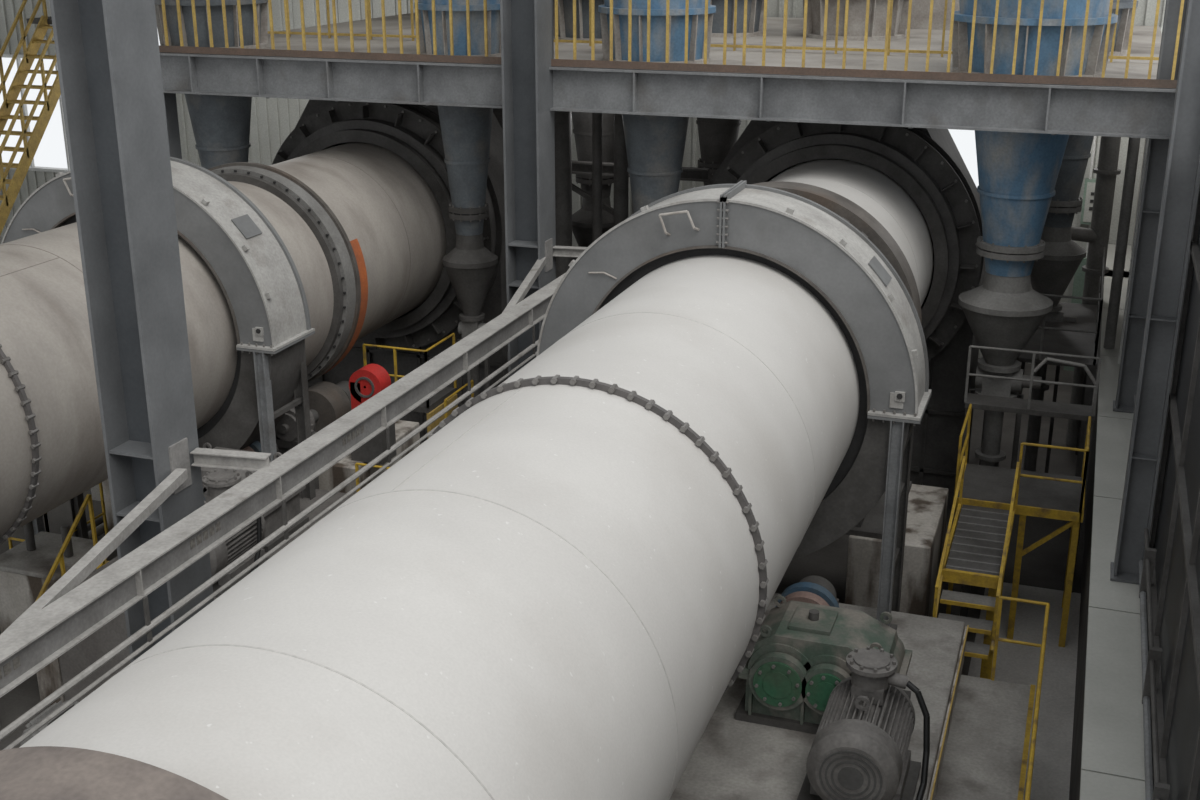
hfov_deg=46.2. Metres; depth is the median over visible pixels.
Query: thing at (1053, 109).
beam
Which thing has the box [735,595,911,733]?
gearbox
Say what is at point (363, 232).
drum
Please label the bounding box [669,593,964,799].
plinth
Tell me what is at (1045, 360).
pipe
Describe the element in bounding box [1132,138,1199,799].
wall
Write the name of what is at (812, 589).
coupling
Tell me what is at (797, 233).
guard
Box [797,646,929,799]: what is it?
motor
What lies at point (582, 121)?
hopper
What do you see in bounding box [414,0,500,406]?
hopper
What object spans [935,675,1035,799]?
concrete block
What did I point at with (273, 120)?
wall
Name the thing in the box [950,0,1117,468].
hopper
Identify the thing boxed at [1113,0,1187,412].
wall column
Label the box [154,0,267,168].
hopper
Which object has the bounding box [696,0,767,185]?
hopper
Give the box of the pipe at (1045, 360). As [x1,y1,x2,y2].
[1034,357,1095,570]
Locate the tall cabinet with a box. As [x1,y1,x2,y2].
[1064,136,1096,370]
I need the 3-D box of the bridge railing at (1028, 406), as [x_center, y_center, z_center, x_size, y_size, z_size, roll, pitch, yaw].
[5.905,0.929,19.620,1.717,3.468,0.450,7,20,18]
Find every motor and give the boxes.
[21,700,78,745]
[202,469,269,597]
[275,407,318,488]
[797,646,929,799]
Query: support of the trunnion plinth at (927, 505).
on the floor
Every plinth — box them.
[59,489,353,701]
[102,479,113,531]
[319,420,419,493]
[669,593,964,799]
[845,484,948,616]
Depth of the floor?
19.50 m
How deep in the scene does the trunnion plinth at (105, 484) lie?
21.23 m
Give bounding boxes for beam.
[0,246,586,749]
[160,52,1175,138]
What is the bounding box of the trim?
[928,625,968,799]
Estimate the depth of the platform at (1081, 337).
21.81 m
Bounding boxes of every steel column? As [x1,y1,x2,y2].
[49,0,213,662]
[164,93,181,158]
[500,0,555,377]
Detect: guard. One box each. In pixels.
[1,157,315,538]
[349,364,395,464]
[536,180,931,629]
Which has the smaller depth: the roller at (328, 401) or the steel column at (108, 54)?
the steel column at (108, 54)
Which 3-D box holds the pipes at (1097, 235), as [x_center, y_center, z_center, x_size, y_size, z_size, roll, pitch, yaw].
[7.510,-1.551,22.397,1.464,6.350,4.879,5,20,14]
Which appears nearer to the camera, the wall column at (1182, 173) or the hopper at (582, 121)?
the wall column at (1182, 173)
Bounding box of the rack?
[554,111,709,277]
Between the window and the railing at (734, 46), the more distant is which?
the window
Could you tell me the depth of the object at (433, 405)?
21.78 m
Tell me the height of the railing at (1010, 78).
1.170 m
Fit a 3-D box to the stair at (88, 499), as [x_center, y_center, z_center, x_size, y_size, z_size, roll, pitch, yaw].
[-6.540,2.378,17.865,0.680,1.961,1.378,7,20,18]
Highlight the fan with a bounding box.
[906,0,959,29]
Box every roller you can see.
[292,381,351,431]
[846,481,911,538]
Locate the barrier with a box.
[7,482,107,548]
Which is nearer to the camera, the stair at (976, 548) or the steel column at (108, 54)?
the steel column at (108, 54)
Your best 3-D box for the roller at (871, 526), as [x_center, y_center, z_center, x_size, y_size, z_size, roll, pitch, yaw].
[3.426,0.952,18.081,0.980,0.926,1.850,7,20,18]
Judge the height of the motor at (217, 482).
1.190 m
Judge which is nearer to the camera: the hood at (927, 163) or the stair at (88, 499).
the stair at (88, 499)
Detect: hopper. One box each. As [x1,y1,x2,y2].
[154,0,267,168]
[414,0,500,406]
[493,108,502,129]
[553,0,613,246]
[598,0,715,215]
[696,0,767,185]
[803,0,908,40]
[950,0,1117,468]
[1011,0,1137,472]
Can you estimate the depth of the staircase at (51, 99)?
27.74 m
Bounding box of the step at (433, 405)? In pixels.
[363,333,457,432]
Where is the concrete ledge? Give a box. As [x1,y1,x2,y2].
[1069,244,1144,799]
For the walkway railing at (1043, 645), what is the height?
1.020 m
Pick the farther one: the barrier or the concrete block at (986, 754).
the barrier
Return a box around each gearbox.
[201,442,308,551]
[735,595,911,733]
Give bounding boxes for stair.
[36,494,108,600]
[933,456,1019,678]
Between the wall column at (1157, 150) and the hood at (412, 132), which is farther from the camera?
the hood at (412, 132)
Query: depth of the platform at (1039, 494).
18.15 m
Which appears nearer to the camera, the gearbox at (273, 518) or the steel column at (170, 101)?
the gearbox at (273, 518)
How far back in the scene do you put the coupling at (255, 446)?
18.49 m
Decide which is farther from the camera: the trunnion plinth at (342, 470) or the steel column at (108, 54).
the trunnion plinth at (342, 470)
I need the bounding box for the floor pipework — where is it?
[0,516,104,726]
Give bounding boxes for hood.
[272,99,507,441]
[708,120,985,508]
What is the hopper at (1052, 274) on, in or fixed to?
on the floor
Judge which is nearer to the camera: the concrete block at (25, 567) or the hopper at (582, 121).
the concrete block at (25, 567)
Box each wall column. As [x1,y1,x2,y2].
[1110,0,1199,583]
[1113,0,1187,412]
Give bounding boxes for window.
[2,54,69,172]
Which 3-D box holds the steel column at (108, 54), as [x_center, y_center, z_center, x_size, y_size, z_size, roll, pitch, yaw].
[-4.040,-1.967,11.857,0.800,14.000,0.900,7,20,18]
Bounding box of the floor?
[0,358,1087,799]
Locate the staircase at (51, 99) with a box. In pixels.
[0,0,60,234]
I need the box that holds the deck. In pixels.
[262,13,1161,78]
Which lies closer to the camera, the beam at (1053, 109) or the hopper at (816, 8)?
the beam at (1053, 109)
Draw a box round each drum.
[0,142,445,543]
[0,158,934,799]
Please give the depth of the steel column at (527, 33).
20.03 m
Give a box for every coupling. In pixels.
[243,440,278,457]
[776,575,838,607]
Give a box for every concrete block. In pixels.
[0,521,107,633]
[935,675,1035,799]
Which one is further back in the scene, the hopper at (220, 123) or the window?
the window
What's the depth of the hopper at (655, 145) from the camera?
20.13 m
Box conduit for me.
[1134,370,1169,799]
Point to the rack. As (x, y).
(565, 166)
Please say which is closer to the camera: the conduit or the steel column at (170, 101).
the conduit
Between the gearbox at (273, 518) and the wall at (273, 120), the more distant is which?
the wall at (273, 120)
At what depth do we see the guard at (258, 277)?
17.63 m
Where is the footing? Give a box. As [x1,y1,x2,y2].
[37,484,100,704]
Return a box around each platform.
[946,404,1090,646]
[979,247,1105,529]
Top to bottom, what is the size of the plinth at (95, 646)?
1.600 m
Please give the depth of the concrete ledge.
13.54 m
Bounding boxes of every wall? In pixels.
[0,0,1165,357]
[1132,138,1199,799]
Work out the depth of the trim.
13.95 m
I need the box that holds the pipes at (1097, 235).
[1066,136,1148,446]
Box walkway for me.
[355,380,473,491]
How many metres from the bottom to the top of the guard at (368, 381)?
1.350 m
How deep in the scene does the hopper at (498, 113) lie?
26.94 m
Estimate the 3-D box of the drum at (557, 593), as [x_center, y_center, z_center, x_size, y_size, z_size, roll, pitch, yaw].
[-0.065,1.183,11.553,3.760,3.760,22.950,7,20,18]
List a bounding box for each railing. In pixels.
[159,0,1183,87]
[268,0,1158,61]
[960,345,1101,592]
[991,596,1049,799]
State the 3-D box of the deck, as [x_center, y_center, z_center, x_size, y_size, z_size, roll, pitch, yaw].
[1.748,-6.037,24.751,15.330,0.700,10.760,7,20,18]

